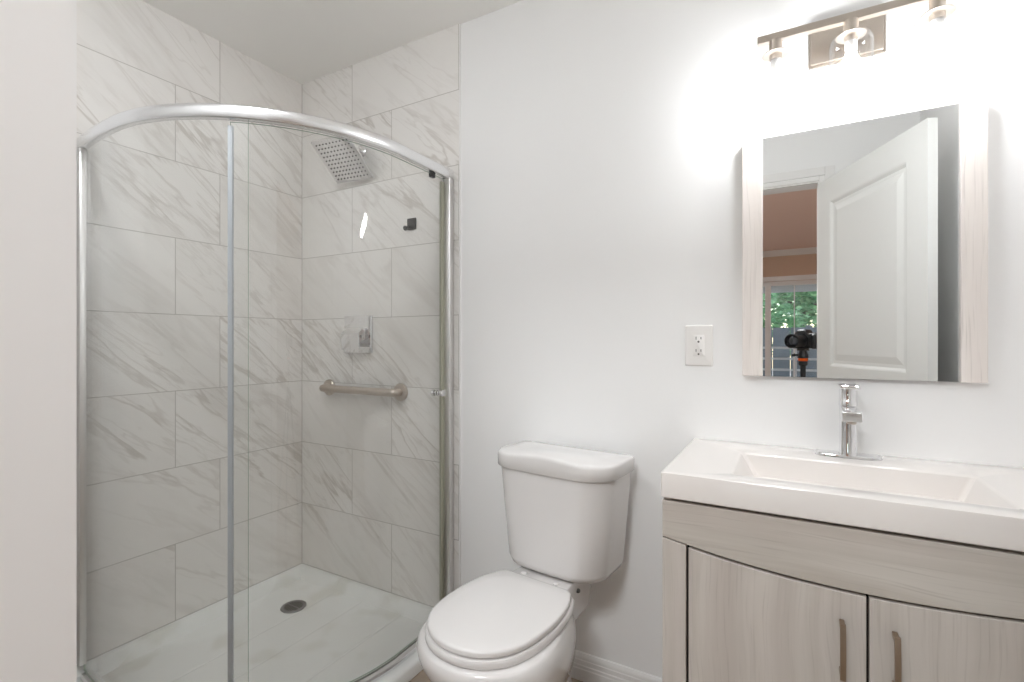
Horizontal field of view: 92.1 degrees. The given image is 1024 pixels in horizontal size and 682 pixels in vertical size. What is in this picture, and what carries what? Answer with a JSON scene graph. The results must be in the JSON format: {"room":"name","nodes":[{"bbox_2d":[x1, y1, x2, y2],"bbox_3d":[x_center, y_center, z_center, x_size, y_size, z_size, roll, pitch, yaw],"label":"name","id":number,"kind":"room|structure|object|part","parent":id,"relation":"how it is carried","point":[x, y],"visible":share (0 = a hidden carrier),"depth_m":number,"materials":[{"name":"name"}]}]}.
{"room":"bathroom","nodes":[
{"label":"bathroom","id":0,"kind":"room"},
{"bbox_2d":[142,0,521,83],"bbox_3d":[-0.244,-1.346,1.204,2.899,0.100,1.650,0,0,29],"label":"ceiling","id":1,"kind":"structure","parent":0,"point":[304,41],"depth_m":2.02,"materials":[{"name":"paint"}]},
{"bbox_2d":[409,670,582,681],"bbox_3d":[-0.244,1.261,1.204,2.899,0.120,1.650,0,0,29],"label":"floor","id":2,"kind":"structure","parent":0,"point":[421,676],"depth_m":1.75,"materials":[{"name":"grey wood"}]},
{"bbox_2d":[77,564,432,681],"bbox_3d":[-0.871,1.162,1.830,0.980,0.078,0.964,0,0,29],"label":"shower tray","id":3,"kind":"object","parent":2,"relation":"on","point":[307,623],"visible":0.82,"depth_m":1.94,"materials":[{"name":"white plastic"}]},
{"bbox_2d":[77,103,453,681],"bbox_3d":[-0.825,0.222,1.680,1.309,1.857,0.426,0,0,-15],"label":"shower enclosure","id":4,"kind":"object","parent":3,"relation":"on","point":[117,122],"visible":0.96,"depth_m":1.69,"materials":[{"name":"metal"}]},
{"bbox_3d":[-1.148,0.235,1.552,0.717,1.799,0.094,0,0,18],"label":"fixed panel","id":5,"kind":"part","parent":4,"relation":"part of","materials":[{"name":"clear glass"}]},
{"bbox_3d":[-0.823,1.142,1.666,1.248,0.018,0.393,0,0,-15],"label":"rail","id":6,"kind":"part","parent":4,"relation":"part of","materials":[{"name":"metal"}]},
{"bbox_3d":[-0.825,-0.685,1.678,1.309,0.043,0.423,0,0,-14],"label":"rail","id":7,"kind":"part","parent":4,"relation":"part of","materials":[{"name":"metal"}]},
{"bbox_3d":[-0.528,0.234,1.712,0.779,1.790,0.113,0,0,-43],"label":"sliding door","id":8,"kind":"part","parent":4,"relation":"part of","materials":[{"name":"clear glass"}]},
{"bbox_3d":[-0.298,0.209,1.988,0.058,0.028,0.028,0,0,29],"label":"door knob","id":9,"kind":"part","parent":4,"relation":"part of","materials":[{"name":"silver metal"}]},
{"bbox_2d":[416,440,633,681],"bbox_3d":[0.028,0.781,1.461,0.444,0.842,0.676,0,0,36],"label":"toilet","id":10,"kind":"object","parent":2,"relation":"on","point":[566,507],"visible":1,"depth_m":1.48,"materials":[{"name":"white ceramic"}]},
{"bbox_3d":[-0.040,0.749,1.371,0.330,0.020,0.407,0,0,36],"label":"lid","id":11,"kind":"part","parent":10,"relation":"part of","materials":[{"name":"white plastic"}]},
{"bbox_3d":[-0.039,0.772,1.373,0.342,0.021,0.427,0,0,36],"label":"seat","id":12,"kind":"part","parent":10,"relation":"part of","materials":[{"name":"white plastic"}]},
{"bbox_3d":[0.157,0.389,1.635,0.438,0.058,0.242,0,0,36],"label":"tank lid","id":13,"kind":"part","parent":10,"relation":"part of","materials":[{"name":"white ceramic"}]},
{"bbox_3d":[0.158,0.577,1.637,0.418,0.328,0.230,0,0,36],"label":"tank","id":14,"kind":"part","parent":10,"relation":"part of","materials":[{"name":"white ceramic"}]},
{"bbox_2d":[662,497,1023,681],"bbox_3d":[0.804,0.786,1.155,0.790,0.830,0.503,0,0,29],"label":"vanity cabinet","id":15,"kind":"object","parent":2,"relation":"on","point":[748,596],"visible":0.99,"depth_m":1.00,"materials":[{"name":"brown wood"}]},
{"bbox_3d":[0.555,0.786,1.058,0.334,0.621,0.018,0,0,29],"label":"door","id":16,"kind":"part","parent":15,"relation":"part of","materials":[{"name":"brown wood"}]},
{"bbox_2d":[661,438,1023,551],"bbox_3d":[0.812,0.349,1.168,0.797,0.081,0.472,0,0,29],"label":"basin","id":17,"kind":"object","parent":15,"relation":"in","point":[969,503],"visible":0.99,"depth_m":1.10,"materials":[{"name":"white ceramic"}]},
{"bbox_2d":[815,383,882,460],"bbox_3d":[0.876,0.212,1.281,0.150,0.194,0.133,0,0,29],"label":"faucet","id":18,"kind":"object","parent":17,"relation":"on","point":[849,414],"visible":1,"depth_m":1.29,"materials":[{"name":"silver metal"}]},
{"bbox_3d":[0.896,0.304,1.316,0.150,0.009,0.052,0,0,29],"label":"plate","id":19,"kind":"part","parent":18,"relation":"part of","materials":[{"name":"silver metal"}]},
{"bbox_3d":[0.886,0.120,1.299,0.045,0.010,0.076,0,0,29],"label":"lever","id":20,"kind":"part","parent":18,"relation":"part of","materials":[{"name":"silver metal"}]},
{"bbox_3d":[0.868,0.187,1.265,0.043,0.028,0.097,0,0,29],"label":"spout","id":21,"kind":"part","parent":18,"relation":"part of","materials":[{"name":"silver metal"}]},
{"bbox_3d":[0.651,0.609,0.972,0.010,0.109,0.036,0,0,29],"label":"handle","id":22,"kind":"part","parent":15,"relation":"part of","materials":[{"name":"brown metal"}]},
{"bbox_3d":[0.726,0.609,0.930,0.010,0.109,0.036,0,0,29],"label":"handle","id":23,"kind":"part","parent":15,"relation":"part of","materials":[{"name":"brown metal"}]},
{"bbox_3d":[0.850,0.786,0.891,0.334,0.621,0.018,0,0,29],"label":"door","id":24,"kind":"part","parent":15,"relation":"part of","materials":[{"name":"brown wood"}]},
{"bbox_2d":[461,0,1023,677],"bbox_3d":[0.137,-0.047,1.879,2.899,2.497,0.100,0,0,29],"label":"wall","id":25,"kind":"structure","parent":0,"point":[601,140],"depth_m":1.64,"materials":[{"name":"white paint"}]},
{"bbox_2d":[302,24,458,606],"bbox_3d":[-0.637,-0.047,2.255,0.968,2.497,0.006,0,0,29],"label":"wall tile","id":26,"kind":"structure","parent":25,"relation":"attached to","point":[370,463],"depth_m":2.22,"materials":[{"name":"tile"}]},
{"bbox_2d":[310,136,373,183],"bbox_3d":[-0.749,-0.821,2.206,0.212,0.170,0.192,0,0,24],"label":"shower","id":27,"kind":"object","parent":26,"relation":"attached to","point":[345,162],"visible":1,"depth_m":2.19,"materials":[{"name":"silver metal"}]},
{"bbox_2d":[341,315,372,352],"bbox_3d":[-0.726,-0.031,2.269,0.178,0.172,0.058,0,0,29],"label":"shower valve","id":28,"kind":"object","parent":26,"relation":"attached to","point":[357,335],"visible":1,"depth_m":2.26,"materials":[{"name":"silver metal"}]},
{"bbox_3d":[-0.732,-0.011,2.258,0.115,0.099,0.034,0,0,29],"label":"lever handle","id":29,"kind":"part","parent":28,"relation":"part of","materials":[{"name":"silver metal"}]},
{"bbox_2d":[319,379,407,400],"bbox_3d":[-0.701,0.224,2.252,0.533,0.078,0.062,0,0,29],"label":"grab bar","id":30,"kind":"object","parent":26,"relation":"attached to","point":[400,392],"visible":1,"depth_m":2.19,"materials":[{"name":"silver metal"}]},
{"bbox_2d":[403,218,415,230],"bbox_3d":[-0.441,-0.503,2.123,0.051,0.056,0.031,0,0,29],"label":"robe hook","id":31,"kind":"object","parent":26,"relation":"attached to","point":[411,223],"visible":1,"depth_m":2.12,"materials":[{"name":"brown metal"}]},
{"bbox_3d":[-0.433,-0.506,2.132,0.048,0.049,0.008,0,0,29],"label":"hook plate","id":32,"kind":"part","parent":31,"relation":"part of","materials":[{"name":"brown metal"}]},
{"bbox_2d":[459,24,460,586],"bbox_3d":[-0.213,-0.047,2.015,0.007,2.497,0.006,0,0,29],"label":"trim","id":33,"kind":"structure","parent":25,"relation":"attached to","point":[459,24],"depth_m":2.01,"materials":[{"name":"white paint"}]},
{"bbox_2d":[570,650,661,681],"bbox_3d":[0.186,1.154,1.785,0.900,0.094,0.015,0,0,29],"label":"baseboard","id":34,"kind":"structure","parent":25,"relation":"attached to","point":[586,667],"depth_m":1.71,"materials":[{"name":"white paint"}]},
{"bbox_2d":[685,325,712,365],"bbox_3d":[0.590,0.014,1.560,0.083,0.129,0.008,0,0,29],"label":"wall outlet","id":35,"kind":"object","parent":25,"relation":"attached to","point":[698,338],"visible":1,"depth_m":1.56,"materials":[{"name":"plastic"}]},
{"bbox_2d":[693,335,703,355],"bbox_3d":[0.589,0.014,1.557,0.034,0.067,0.003,0,0,29],"label":"receptacle","id":36,"kind":"object","parent":35,"relation":"attached to","point":[698,340],"depth_m":1.56,"materials":[{"name":"plastic"}]},
{"bbox_2d":[756,0,964,101],"bbox_3d":[0.893,-0.777,1.303,0.442,0.251,0.158,0,0,29],"label":"vanity light","id":37,"kind":"object","parent":25,"relation":"attached to","point":[845,39],"visible":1,"depth_m":1.30,"materials":[{"name":"silver metal"}]},
{"bbox_3d":[0.728,-0.759,1.361,0.028,0.032,0.028,0,0,29],"label":"bulb","id":38,"kind":"part","parent":37,"relation":"part of","materials":[{"name":"glass"}]},
{"bbox_3d":[0.728,-0.705,1.361,0.059,0.075,0.059,0,0,29],"label":"bulb","id":39,"kind":"part","parent":37,"relation":"part of","materials":[{"name":"white glass"}]},
{"bbox_3d":[0.728,-0.722,1.361,0.097,0.141,0.097,0,0,29],"label":"lamp shade","id":40,"kind":"part","parent":37,"relation":"part of","materials":[{"name":"clear glass"}]},
{"bbox_3d":[0.924,-0.839,1.365,0.179,0.128,0.020,0,0,29],"label":"plate","id":41,"kind":"part","parent":37,"relation":"part of","materials":[{"name":"silver metal"}]},
{"bbox_3d":[0.877,-0.759,1.277,0.028,0.032,0.028,0,0,29],"label":"bulb","id":42,"kind":"part","parent":37,"relation":"part of","materials":[{"name":"glass"}]},
{"bbox_3d":[0.877,-0.705,1.277,0.059,0.075,0.059,0,0,29],"label":"bulb","id":43,"kind":"part","parent":37,"relation":"part of","materials":[{"name":"white glass"}]},
{"bbox_3d":[0.877,-0.722,1.277,0.097,0.141,0.097,0,0,29],"label":"lamp shade","id":44,"kind":"part","parent":37,"relation":"part of","materials":[{"name":"clear glass"}]},
{"bbox_3d":[1.028,-0.759,1.192,0.028,0.032,0.028,0,0,29],"label":"bulb","id":45,"kind":"part","parent":37,"relation":"part of","materials":[{"name":"glass"}]},
{"bbox_3d":[1.028,-0.705,1.192,0.059,0.075,0.059,0,0,29],"label":"bulb","id":46,"kind":"part","parent":37,"relation":"part of","materials":[{"name":"white glass"}]},
{"bbox_3d":[1.028,-0.722,1.192,0.097,0.141,0.097,0,0,29],"label":"lamp shade","id":47,"kind":"part","parent":37,"relation":"part of","materials":[{"name":"clear glass"}]},
{"bbox_2d":[742,97,987,382],"bbox_3d":[0.934,-0.248,1.353,0.547,0.702,0.029,0,0,29],"label":"mirror","id":48,"kind":"object","parent":25,"relation":"attached to","point":[865,242],"visible":1,"depth_m":1.33,"materials":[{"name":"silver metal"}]},
{"bbox_3d":[-0.620,-0.047,0.538,2.899,2.497,0.120,0,0,29],"label":"wall","id":49,"kind":"structure","parent":0,"visible":0},
{"bbox_2d":[0,0,76,681],"bbox_3d":[-0.146,0.174,0.270,0.809,2.055,0.120,0,0,29],"label":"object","id":50,"kind":"structure","parent":49,"relation":"attached to","point":[38,38],"depth_m":0.48,"materials":[{"name":"white paint"}]},
{"bbox_3d":[-1.458,-0.047,1.901,0.100,2.497,1.430,0,0,29],"label":"wall","id":51,"kind":"structure","parent":0,"visible":0},
{"bbox_2d":[77,0,301,665],"bbox_3d":[-1.296,-0.047,2.079,0.006,2.497,0.960,0,0,29],"label":"wall tile","id":52,"kind":"structure","parent":51,"relation":"attached to","point":[157,192],"depth_m":1.99,"materials":[{"name":"tile"}]}
]}

